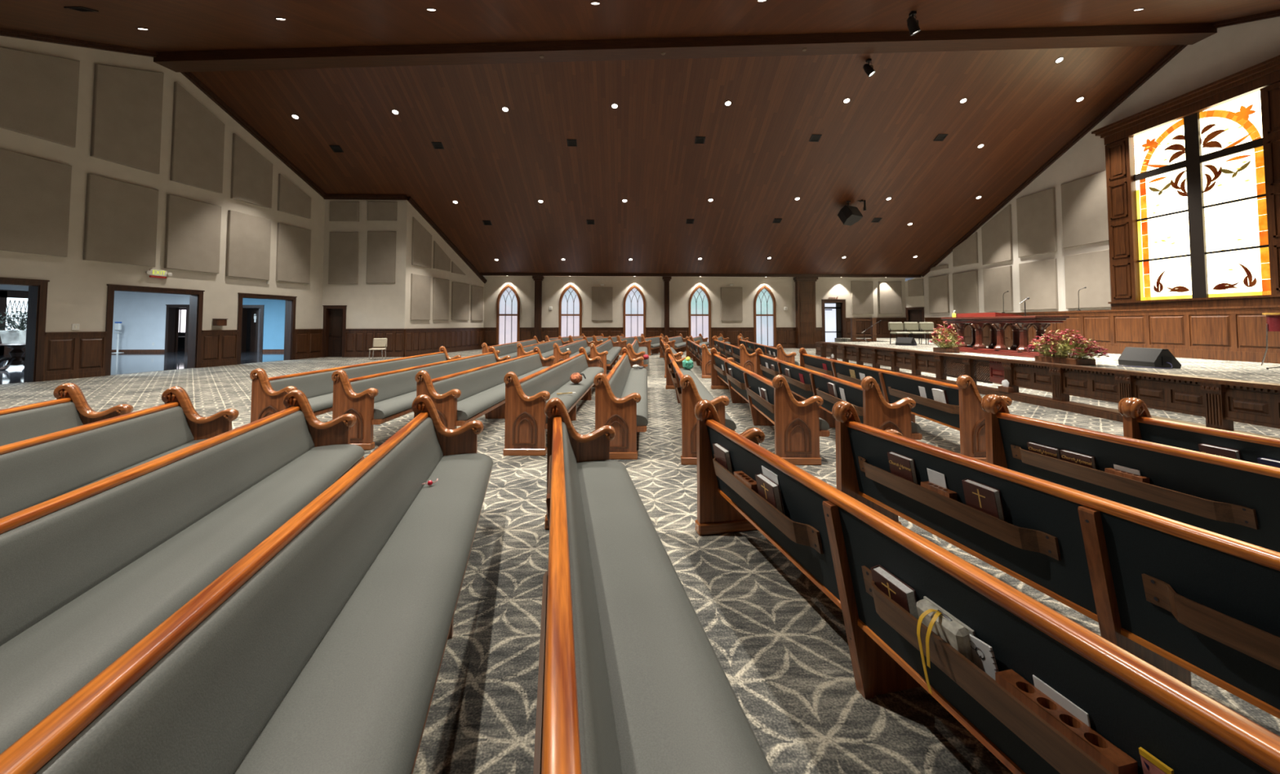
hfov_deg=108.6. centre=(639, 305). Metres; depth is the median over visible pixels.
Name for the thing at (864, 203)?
bracket
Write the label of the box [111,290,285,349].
wall
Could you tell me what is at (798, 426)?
pew
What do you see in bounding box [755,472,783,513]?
bible
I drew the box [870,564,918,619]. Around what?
hymnal
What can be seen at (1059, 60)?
recessed light
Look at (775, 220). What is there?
ceiling vent
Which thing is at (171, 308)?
trim
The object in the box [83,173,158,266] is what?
acoustic panel
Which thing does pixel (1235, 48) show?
wall
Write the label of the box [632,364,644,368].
folded cloth
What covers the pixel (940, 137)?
ceiling vent
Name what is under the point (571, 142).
ceiling vent
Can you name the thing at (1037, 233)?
acoustic panel
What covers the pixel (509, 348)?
cushion
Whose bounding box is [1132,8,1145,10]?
recessed light
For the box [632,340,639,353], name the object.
cushion
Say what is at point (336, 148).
ceiling vent
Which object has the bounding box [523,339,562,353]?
cushion
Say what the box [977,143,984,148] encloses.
recessed light
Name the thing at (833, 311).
door
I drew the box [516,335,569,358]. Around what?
pew
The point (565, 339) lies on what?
cushion
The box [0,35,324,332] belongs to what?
wall
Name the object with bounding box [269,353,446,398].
cushion
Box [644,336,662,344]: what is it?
cushion
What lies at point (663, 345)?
pew
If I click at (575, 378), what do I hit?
bag
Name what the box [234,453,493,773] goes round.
seat cushion
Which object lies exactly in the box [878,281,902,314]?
acoustic panel
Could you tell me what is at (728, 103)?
recessed light
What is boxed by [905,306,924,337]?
trim
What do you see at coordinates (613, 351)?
seat cushion
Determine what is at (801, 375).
paper card
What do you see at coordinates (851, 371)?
paper card
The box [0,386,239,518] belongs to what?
pew
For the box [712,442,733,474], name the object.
hymnal
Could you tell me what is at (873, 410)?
pew
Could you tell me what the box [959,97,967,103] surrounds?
recessed light
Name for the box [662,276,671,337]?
pilaster
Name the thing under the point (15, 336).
planter
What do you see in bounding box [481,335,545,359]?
pew
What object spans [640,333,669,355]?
pew
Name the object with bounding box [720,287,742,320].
acoustic panel
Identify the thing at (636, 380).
seat cushion
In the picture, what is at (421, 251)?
acoustic panel
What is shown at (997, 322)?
table
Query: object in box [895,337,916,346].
floor monitor
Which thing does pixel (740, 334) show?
pew
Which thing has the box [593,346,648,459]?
pew
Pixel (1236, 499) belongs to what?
pew
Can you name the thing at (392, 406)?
seat cushion
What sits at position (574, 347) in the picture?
cushion
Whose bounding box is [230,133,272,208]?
acoustic panel
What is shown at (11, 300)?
window
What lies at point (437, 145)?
ceiling vent
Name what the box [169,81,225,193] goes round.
acoustic panel
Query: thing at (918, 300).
wall
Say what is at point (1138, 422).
pew
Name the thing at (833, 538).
pew
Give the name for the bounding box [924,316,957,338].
trim
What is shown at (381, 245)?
acoustic panel
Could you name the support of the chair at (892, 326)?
on the platform
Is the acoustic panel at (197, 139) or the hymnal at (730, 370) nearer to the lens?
the hymnal at (730, 370)
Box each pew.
[0,382,133,446]
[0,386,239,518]
[0,389,364,754]
[0,394,493,773]
[249,346,461,422]
[331,346,511,449]
[414,346,555,429]
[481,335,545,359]
[502,346,604,455]
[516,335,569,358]
[533,397,773,773]
[545,333,584,342]
[552,336,594,364]
[568,333,604,343]
[589,336,621,376]
[592,333,624,346]
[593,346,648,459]
[616,333,644,355]
[626,336,648,368]
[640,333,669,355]
[659,336,683,377]
[664,333,685,352]
[665,347,736,465]
[685,336,719,377]
[688,333,709,347]
[693,399,1279,773]
[710,347,830,465]
[711,336,756,373]
[714,333,730,343]
[737,333,748,341]
[737,336,799,365]
[755,347,922,439]
[799,347,1012,462]
[831,400,1279,719]
[981,394,1279,552]
[1118,397,1279,463]
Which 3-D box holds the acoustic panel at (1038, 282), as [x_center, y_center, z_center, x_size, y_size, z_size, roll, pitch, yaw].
[16.992,-0.852,19.657,0.097,2.076,1.701,0,-2,-2]
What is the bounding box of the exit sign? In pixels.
[145,268,172,278]
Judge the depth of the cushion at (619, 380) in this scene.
7.15 m
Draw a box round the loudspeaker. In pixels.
[837,200,862,225]
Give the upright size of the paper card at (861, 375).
0.167 m
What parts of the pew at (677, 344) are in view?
panel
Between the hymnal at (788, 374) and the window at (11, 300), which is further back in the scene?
the window at (11, 300)
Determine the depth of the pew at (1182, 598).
1.73 m
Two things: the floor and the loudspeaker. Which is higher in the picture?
the loudspeaker
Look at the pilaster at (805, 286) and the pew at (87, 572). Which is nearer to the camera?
the pew at (87, 572)
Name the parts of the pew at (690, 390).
support post, panel, panel, rail, support post, arch molding, panel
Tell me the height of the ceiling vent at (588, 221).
0.169 m
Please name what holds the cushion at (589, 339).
on the pew at (589, 339)
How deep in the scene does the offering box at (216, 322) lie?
15.71 m
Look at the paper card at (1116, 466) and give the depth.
2.67 m
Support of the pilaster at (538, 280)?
attached to the wall at (681, 288)
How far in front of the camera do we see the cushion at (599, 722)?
1.19 m
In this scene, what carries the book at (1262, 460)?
in the pew at (1138, 422)
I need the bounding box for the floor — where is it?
[0,347,1279,773]
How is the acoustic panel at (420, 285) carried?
attached to the wall at (471, 278)
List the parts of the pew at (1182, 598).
panel, rail, trim, support post, leg panel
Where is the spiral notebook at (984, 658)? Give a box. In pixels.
[968,633,998,679]
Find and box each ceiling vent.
[63,6,98,12]
[328,145,343,152]
[431,142,444,149]
[482,220,492,225]
[566,138,577,146]
[586,219,595,224]
[685,218,694,223]
[694,136,705,143]
[772,218,782,222]
[808,134,822,142]
[871,217,882,222]
[933,133,948,141]
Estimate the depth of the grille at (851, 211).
20.84 m
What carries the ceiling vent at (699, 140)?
in the ceiling at (757, 155)
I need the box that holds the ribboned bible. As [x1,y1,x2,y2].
[916,595,975,693]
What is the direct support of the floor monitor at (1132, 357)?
on the platform
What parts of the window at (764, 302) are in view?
pane, pane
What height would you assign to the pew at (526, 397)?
0.918 m
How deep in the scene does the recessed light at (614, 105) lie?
16.30 m
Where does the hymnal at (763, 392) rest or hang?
in the pew at (798, 426)
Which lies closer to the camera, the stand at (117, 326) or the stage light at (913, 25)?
the stage light at (913, 25)
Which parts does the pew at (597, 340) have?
panel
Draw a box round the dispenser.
[114,323,121,330]
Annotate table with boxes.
[0,343,25,370]
[941,312,1069,357]
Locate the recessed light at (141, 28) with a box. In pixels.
[136,27,149,30]
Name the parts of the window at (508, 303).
pane, pane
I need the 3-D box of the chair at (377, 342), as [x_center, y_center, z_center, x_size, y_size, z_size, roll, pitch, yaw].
[-10.695,1.776,18.779,0.526,0.859,0.560,0,-2,-12]
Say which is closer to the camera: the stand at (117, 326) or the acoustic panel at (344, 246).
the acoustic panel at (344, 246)
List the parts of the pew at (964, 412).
panel, support post, rail, panel, support post, leg panel, trim, panel, arch molding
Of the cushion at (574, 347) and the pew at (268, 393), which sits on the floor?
the pew at (268, 393)
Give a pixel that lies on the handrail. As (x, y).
(873, 321)
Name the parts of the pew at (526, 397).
arch molding, panel, rail, leg panel, leg panel, panel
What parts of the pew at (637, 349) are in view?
panel, panel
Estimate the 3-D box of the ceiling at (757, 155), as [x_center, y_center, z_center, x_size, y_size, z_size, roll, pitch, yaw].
[-0.502,-4.823,12.193,36.400,8.184,29.000,0,-2,-2]
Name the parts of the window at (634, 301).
pane, pane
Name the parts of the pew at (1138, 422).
panel, rail, panel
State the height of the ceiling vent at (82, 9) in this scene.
0.165 m
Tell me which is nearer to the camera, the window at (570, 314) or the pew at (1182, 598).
the pew at (1182, 598)
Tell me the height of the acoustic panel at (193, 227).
2.319 m
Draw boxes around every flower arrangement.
[928,320,964,352]
[1025,328,1110,364]
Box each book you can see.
[931,387,948,404]
[1257,457,1279,467]
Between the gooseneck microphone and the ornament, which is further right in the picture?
the gooseneck microphone
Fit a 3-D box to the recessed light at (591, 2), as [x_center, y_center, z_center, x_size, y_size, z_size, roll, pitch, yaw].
[-0.986,-6.670,10.150,0.228,0.108,0.218,0,-2,7]
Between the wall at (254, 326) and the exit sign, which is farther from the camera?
the wall at (254, 326)
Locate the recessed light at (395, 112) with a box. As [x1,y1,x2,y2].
[391,109,399,115]
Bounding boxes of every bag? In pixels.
[569,373,586,383]
[682,356,693,368]
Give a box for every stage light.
[862,58,875,77]
[906,10,920,35]
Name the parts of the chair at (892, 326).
backrest, seat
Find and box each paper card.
[761,465,785,515]
[799,373,804,383]
[839,386,846,400]
[848,368,856,378]
[859,373,865,380]
[918,386,926,398]
[926,467,946,488]
[1113,463,1140,475]
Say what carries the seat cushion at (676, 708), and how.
on the pew at (631, 680)
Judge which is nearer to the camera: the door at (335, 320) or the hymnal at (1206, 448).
the hymnal at (1206, 448)
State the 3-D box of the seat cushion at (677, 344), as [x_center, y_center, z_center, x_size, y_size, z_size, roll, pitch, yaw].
[2.032,1.982,23.205,0.395,0.122,4.290,-1,-2,14]
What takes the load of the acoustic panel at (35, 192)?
attached to the wall at (77, 287)
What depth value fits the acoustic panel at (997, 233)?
21.63 m
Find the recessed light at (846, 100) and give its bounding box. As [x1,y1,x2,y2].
[843,97,850,103]
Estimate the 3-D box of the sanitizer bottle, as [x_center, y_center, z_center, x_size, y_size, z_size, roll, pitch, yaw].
[9.857,0.265,14.440,0.100,0.220,0.100,0,-2,-2]
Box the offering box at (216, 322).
[212,318,226,325]
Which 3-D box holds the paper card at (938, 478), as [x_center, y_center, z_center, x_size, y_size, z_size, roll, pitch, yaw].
[1.595,0.970,2.461,0.035,0.165,0.110,1,-2,-12]
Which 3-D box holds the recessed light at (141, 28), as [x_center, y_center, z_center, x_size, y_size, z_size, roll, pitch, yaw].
[-12.227,-6.801,11.309,0.228,0.108,0.218,0,-2,7]
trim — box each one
[0,9,1279,283]
[0,276,297,382]
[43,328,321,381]
[164,304,264,351]
[320,328,404,357]
[322,305,346,357]
[404,327,484,356]
[480,272,921,277]
[484,317,906,347]
[814,342,1279,428]
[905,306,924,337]
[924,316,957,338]
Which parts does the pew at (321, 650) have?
panel, leg panel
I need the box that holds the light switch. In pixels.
[71,324,79,329]
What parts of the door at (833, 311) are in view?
glass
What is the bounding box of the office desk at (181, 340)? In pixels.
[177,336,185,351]
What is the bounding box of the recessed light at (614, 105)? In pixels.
[611,102,617,108]
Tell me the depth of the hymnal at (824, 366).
8.95 m
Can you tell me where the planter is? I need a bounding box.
[0,311,26,343]
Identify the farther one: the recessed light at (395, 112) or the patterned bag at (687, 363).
the recessed light at (395, 112)
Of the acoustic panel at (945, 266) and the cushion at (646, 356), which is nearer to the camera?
the cushion at (646, 356)
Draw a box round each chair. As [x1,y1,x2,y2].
[368,337,386,359]
[888,321,910,343]
[903,321,926,344]
[919,321,942,344]
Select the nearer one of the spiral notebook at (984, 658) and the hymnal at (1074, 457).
the spiral notebook at (984, 658)
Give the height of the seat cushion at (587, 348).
0.122 m
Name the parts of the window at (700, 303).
pane, pane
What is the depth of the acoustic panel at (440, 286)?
22.60 m
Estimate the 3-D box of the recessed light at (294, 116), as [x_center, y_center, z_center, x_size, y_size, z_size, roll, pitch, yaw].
[-12.348,-6.758,16.480,0.253,0.119,0.217,0,-2,5]
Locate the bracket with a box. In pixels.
[857,200,866,210]
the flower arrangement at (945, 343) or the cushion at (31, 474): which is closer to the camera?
the cushion at (31, 474)
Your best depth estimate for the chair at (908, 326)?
19.37 m
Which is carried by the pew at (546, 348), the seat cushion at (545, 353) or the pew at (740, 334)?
the seat cushion at (545, 353)
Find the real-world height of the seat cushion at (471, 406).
0.122 m
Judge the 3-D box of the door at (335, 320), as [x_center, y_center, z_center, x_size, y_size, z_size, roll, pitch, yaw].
[-13.278,1.204,20.135,0.671,2.090,0.118,0,-2,-2]
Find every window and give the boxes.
[0,289,28,355]
[178,308,186,333]
[496,284,519,345]
[558,284,582,337]
[622,284,645,337]
[688,284,712,348]
[753,284,776,347]
[1091,54,1279,309]
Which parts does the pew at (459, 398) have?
panel, arch molding, rail, leg panel, panel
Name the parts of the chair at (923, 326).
backrest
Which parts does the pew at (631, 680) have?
support post, rail, panel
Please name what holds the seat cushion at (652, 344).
on the pew at (652, 344)
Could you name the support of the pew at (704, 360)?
on the floor
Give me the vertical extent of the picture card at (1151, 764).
0.131 m
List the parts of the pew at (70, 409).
rail, panel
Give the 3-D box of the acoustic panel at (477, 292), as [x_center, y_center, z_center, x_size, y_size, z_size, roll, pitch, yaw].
[-9.219,-0.103,26.056,0.067,1.943,1.231,0,-2,10]
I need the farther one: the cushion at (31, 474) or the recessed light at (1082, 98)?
the recessed light at (1082, 98)
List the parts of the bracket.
arm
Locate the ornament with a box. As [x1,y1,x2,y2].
[422,478,438,485]
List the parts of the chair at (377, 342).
seat, backrest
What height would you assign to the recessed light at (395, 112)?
0.119 m
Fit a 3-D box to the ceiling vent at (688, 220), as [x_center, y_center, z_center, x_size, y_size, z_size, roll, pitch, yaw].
[2.421,-4.060,22.270,0.375,0.169,0.320,0,-2,-2]
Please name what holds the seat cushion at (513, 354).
on the pew at (510, 349)
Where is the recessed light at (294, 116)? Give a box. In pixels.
[291,114,299,119]
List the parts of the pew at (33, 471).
rail, panel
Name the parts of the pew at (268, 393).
panel, arch molding, rail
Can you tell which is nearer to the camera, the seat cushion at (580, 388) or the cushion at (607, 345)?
the seat cushion at (580, 388)
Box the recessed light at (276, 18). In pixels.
[274,17,286,20]
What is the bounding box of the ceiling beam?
[153,22,1217,72]
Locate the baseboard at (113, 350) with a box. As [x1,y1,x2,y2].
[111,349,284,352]
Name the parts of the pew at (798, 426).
panel, support post, leg panel, rail, panel, trim, support post, leg panel, panel, arch molding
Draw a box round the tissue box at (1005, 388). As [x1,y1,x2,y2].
[998,379,1013,392]
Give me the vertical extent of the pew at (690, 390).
0.918 m
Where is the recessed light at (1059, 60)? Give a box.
[1054,56,1064,63]
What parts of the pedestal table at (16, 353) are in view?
leg, leg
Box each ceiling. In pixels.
[0,0,1279,274]
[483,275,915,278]
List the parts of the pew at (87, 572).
rail, panel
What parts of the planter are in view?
pot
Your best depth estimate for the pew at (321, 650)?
1.25 m
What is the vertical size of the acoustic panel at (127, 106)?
3.162 m
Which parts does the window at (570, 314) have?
pane, pane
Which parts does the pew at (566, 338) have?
rail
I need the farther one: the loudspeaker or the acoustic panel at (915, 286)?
the acoustic panel at (915, 286)
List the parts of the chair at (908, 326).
backrest, seat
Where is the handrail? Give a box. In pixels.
[849,318,876,341]
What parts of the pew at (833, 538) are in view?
panel, support post, trim, leg panel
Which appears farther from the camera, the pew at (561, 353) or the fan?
the pew at (561, 353)
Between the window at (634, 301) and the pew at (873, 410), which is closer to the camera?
the pew at (873, 410)
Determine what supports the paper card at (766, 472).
in the pew at (833, 538)
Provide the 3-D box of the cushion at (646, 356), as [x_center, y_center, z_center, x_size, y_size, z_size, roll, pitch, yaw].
[0.127,1.434,12.779,0.240,0.130,0.220,0,-2,1]
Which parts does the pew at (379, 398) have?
panel, arch molding, rail, panel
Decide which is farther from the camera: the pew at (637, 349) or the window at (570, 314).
the window at (570, 314)
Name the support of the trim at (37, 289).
attached to the wall at (77, 287)
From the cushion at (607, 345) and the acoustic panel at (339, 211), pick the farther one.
the acoustic panel at (339, 211)
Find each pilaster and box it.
[532,275,543,342]
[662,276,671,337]
[793,276,817,348]
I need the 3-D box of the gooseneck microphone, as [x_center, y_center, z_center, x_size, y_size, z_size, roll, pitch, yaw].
[13.623,-0.200,14.194,0.244,0.740,0.098,-2,-3,39]
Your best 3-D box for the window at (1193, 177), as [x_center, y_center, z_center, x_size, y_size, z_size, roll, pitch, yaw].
[17.025,-3.140,14.235,0.500,6.748,5.261,0,-2,-2]
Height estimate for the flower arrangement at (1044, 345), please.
0.749 m
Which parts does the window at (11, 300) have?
pane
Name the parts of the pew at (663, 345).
panel, panel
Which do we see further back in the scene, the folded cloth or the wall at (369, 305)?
the wall at (369, 305)
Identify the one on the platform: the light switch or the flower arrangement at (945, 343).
the flower arrangement at (945, 343)
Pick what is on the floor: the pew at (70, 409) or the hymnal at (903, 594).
the pew at (70, 409)
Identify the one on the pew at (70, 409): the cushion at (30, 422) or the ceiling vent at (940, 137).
the cushion at (30, 422)
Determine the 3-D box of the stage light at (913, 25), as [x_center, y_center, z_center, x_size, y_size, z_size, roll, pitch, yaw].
[6.871,-7.079,11.567,0.341,0.566,0.254,0,-2,-2]
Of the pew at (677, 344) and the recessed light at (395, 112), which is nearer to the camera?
the recessed light at (395, 112)
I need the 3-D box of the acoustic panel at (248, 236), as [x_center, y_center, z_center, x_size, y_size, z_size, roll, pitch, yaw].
[-14.291,-2.148,16.847,0.097,2.329,1.525,0,-2,9]
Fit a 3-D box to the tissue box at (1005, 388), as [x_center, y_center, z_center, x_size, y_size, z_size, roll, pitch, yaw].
[7.105,1.560,8.940,0.110,0.240,0.240,0,-2,-2]
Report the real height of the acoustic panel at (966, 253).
1.550 m
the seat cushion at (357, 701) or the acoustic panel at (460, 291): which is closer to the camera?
the seat cushion at (357, 701)
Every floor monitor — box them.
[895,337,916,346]
[1116,346,1181,368]
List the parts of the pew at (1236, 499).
panel, rail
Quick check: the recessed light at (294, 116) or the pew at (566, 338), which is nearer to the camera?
the recessed light at (294, 116)
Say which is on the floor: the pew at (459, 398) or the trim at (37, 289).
the pew at (459, 398)
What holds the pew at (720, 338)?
on the floor
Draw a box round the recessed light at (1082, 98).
[1075,96,1084,102]
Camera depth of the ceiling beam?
13.99 m
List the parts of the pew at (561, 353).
panel, rail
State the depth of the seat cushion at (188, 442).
3.27 m
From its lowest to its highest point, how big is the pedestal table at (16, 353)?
0.829 m
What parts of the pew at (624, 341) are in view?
panel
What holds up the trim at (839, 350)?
attached to the platform
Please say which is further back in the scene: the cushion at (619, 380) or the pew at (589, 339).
the pew at (589, 339)
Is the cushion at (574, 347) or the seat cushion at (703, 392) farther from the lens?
the cushion at (574, 347)
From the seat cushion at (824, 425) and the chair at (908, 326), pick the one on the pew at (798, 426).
the seat cushion at (824, 425)
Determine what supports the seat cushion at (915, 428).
on the pew at (873, 410)
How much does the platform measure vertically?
0.600 m
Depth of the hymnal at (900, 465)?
2.65 m
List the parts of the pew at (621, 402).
panel, arch molding, rail, panel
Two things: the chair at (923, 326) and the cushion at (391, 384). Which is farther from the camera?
the chair at (923, 326)
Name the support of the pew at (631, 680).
on the floor
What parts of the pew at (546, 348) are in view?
panel, rail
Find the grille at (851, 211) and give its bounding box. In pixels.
[847,205,862,215]
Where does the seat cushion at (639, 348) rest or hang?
on the pew at (637, 349)
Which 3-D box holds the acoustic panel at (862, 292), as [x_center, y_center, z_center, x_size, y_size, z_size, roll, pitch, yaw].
[13.420,-0.462,27.776,1.314,1.972,0.097,0,-2,-2]
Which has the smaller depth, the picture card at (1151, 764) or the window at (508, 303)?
the picture card at (1151, 764)
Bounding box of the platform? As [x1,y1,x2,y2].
[831,337,1279,383]
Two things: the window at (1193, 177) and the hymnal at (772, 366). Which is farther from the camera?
the window at (1193, 177)
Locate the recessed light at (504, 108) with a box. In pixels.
[502,106,508,111]
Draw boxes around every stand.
[111,321,121,353]
[857,320,880,342]
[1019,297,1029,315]
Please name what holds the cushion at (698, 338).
on the pew at (700, 340)
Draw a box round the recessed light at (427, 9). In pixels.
[426,8,436,11]
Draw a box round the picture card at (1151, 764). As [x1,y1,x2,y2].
[1138,746,1173,773]
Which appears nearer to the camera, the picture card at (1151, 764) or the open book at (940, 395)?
the picture card at (1151, 764)
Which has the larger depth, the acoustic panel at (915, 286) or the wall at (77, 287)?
the acoustic panel at (915, 286)
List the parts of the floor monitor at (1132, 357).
connector plate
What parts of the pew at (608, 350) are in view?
panel, rail, leg panel, panel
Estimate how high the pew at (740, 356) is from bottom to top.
0.916 m
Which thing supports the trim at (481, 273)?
attached to the wall at (681, 288)
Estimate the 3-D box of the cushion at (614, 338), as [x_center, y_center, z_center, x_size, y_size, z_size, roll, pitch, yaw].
[-1.477,1.799,23.410,0.130,0.320,4.290,-1,-2,15]
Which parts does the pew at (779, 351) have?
rail, panel, panel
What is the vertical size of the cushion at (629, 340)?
0.320 m
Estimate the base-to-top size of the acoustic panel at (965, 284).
2.117 m
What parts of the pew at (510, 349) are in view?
panel, rail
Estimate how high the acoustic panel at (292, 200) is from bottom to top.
1.457 m
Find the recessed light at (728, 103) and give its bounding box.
[724,100,731,106]
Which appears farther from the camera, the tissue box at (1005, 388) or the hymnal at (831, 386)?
the tissue box at (1005, 388)
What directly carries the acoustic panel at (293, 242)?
attached to the wall at (77, 287)
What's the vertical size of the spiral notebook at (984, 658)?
0.129 m
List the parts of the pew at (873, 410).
panel, support post, trim, leg panel, rail, panel, support post, leg panel, panel, arch molding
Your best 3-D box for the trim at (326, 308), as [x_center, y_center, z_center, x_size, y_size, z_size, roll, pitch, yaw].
[-13.277,1.133,20.112,0.991,2.250,0.360,0,-2,-2]
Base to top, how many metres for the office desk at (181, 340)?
0.750 m
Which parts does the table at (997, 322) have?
red molding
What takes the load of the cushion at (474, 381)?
on the pew at (459, 398)
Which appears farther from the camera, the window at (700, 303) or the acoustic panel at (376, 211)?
the window at (700, 303)
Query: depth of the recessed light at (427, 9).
10.29 m
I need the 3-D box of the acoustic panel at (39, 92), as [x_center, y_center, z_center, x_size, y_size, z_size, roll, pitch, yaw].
[-15.179,-5.404,11.354,0.097,2.352,1.864,0,-2,9]
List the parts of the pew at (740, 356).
rail, panel, panel, arch molding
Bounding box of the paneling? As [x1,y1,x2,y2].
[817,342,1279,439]
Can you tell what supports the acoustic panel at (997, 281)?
attached to the wall at (1235, 48)
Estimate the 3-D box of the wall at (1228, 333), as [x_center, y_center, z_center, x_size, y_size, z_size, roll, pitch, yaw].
[13.806,0.580,8.841,0.270,1.250,20.943,0,-2,-2]
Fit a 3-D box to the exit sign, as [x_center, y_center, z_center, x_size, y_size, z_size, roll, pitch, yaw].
[-14.720,-0.963,14.067,0.103,0.250,0.660,0,-2,9]
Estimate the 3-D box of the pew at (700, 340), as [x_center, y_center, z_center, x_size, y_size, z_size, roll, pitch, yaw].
[3.047,1.926,23.234,0.592,0.916,4.461,-1,-2,13]
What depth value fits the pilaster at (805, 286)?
27.29 m
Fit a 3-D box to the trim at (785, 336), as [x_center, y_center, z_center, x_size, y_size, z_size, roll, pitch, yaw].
[3.508,1.639,27.292,25.260,1.815,0.070,0,-2,-2]
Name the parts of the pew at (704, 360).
panel, rail, panel, support post, support post, panel, arch molding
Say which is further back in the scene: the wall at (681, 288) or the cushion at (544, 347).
the wall at (681, 288)
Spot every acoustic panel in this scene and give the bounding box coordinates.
[0,46,79,147]
[0,148,71,257]
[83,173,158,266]
[90,63,164,173]
[164,194,221,273]
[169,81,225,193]
[226,209,271,279]
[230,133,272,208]
[275,222,311,284]
[277,173,311,218]
[328,200,359,222]
[328,231,359,284]
[366,231,396,283]
[367,200,397,221]
[409,273,431,319]
[411,217,431,268]
[432,277,449,319]
[433,240,450,271]
[451,261,466,275]
[451,281,469,319]
[471,285,483,320]
[591,286,613,320]
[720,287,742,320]
[850,281,873,314]
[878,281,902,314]
[907,278,924,296]
[928,274,949,313]
[929,264,948,271]
[952,231,977,266]
[952,270,978,313]
[981,204,1013,265]
[982,265,1013,311]
[1016,187,1057,257]
[1018,257,1058,310]
[1061,170,1108,248]
[1064,248,1111,308]
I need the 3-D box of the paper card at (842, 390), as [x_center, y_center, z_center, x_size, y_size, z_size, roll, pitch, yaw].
[2.398,1.074,5.430,0.041,0.194,0.137,0,-2,3]
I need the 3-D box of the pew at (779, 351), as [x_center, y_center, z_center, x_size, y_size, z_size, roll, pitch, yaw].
[4.184,1.629,15.847,0.592,0.916,7.461,0,-2,4]
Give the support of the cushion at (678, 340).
on the pew at (677, 344)
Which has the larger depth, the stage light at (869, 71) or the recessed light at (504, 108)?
the recessed light at (504, 108)
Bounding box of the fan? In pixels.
[556,391,575,394]
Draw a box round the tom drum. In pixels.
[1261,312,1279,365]
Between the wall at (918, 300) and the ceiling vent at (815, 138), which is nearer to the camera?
the ceiling vent at (815, 138)
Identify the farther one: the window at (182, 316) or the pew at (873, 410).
the window at (182, 316)
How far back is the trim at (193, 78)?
16.75 m
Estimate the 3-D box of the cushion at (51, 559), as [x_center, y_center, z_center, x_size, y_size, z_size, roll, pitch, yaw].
[-2.106,0.924,1.635,0.130,0.320,4.330,1,-2,-16]
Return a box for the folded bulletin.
[1032,675,1090,727]
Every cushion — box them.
[0,401,83,446]
[0,405,194,518]
[0,410,314,645]
[62,438,208,494]
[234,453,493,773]
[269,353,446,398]
[307,392,333,412]
[350,353,496,403]
[373,391,416,418]
[432,353,542,401]
[457,366,548,420]
[488,339,537,356]
[498,351,517,359]
[520,354,588,396]
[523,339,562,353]
[541,349,553,358]
[546,366,604,422]
[549,336,582,342]
[559,339,587,355]
[561,421,622,773]
[569,346,590,357]
[573,336,603,342]
[576,459,773,773]
[595,339,613,352]
[596,336,623,342]
[606,346,621,364]
[608,354,631,398]
[620,336,640,344]
[621,367,648,426]
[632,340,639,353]
[637,346,648,364]
[643,354,648,359]
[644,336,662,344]
[650,342,659,347]
[668,336,683,343]
[670,346,676,353]
[675,342,685,347]
[679,368,736,430]
[693,336,702,342]
[699,342,709,346]
[818,417,829,430]
[911,421,920,433]
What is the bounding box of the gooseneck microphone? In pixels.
[1076,286,1086,311]
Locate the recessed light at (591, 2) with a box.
[590,1,600,4]
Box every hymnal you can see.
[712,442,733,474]
[728,368,733,377]
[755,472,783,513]
[760,387,768,402]
[770,364,775,371]
[784,368,791,377]
[822,363,827,370]
[826,382,838,398]
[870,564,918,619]
[887,451,918,484]
[961,478,1005,521]
[1026,441,1061,459]
[1059,448,1097,469]
[1198,443,1241,460]
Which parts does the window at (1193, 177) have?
pane, border glass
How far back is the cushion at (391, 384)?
6.72 m
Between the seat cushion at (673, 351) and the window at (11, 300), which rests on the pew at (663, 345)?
the seat cushion at (673, 351)
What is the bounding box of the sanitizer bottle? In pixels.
[951,310,955,317]
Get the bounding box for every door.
[173,307,179,351]
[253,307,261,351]
[328,308,342,356]
[821,299,845,342]
[909,309,922,337]
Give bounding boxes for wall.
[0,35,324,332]
[0,284,28,291]
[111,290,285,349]
[177,307,251,349]
[249,308,258,351]
[321,199,407,328]
[404,200,484,328]
[484,275,906,327]
[905,276,924,321]
[923,16,1279,317]
[955,305,1279,363]
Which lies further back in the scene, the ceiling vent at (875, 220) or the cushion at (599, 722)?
the ceiling vent at (875, 220)
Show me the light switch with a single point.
(74, 326)
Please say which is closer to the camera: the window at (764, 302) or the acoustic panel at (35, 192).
the acoustic panel at (35, 192)
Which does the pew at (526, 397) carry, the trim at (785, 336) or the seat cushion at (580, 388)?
the seat cushion at (580, 388)
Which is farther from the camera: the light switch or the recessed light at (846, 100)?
the recessed light at (846, 100)
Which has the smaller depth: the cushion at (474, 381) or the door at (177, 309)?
the cushion at (474, 381)
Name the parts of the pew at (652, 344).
panel, leg panel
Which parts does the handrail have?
post, post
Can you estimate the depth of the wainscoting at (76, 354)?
12.66 m
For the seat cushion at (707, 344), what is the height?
0.122 m

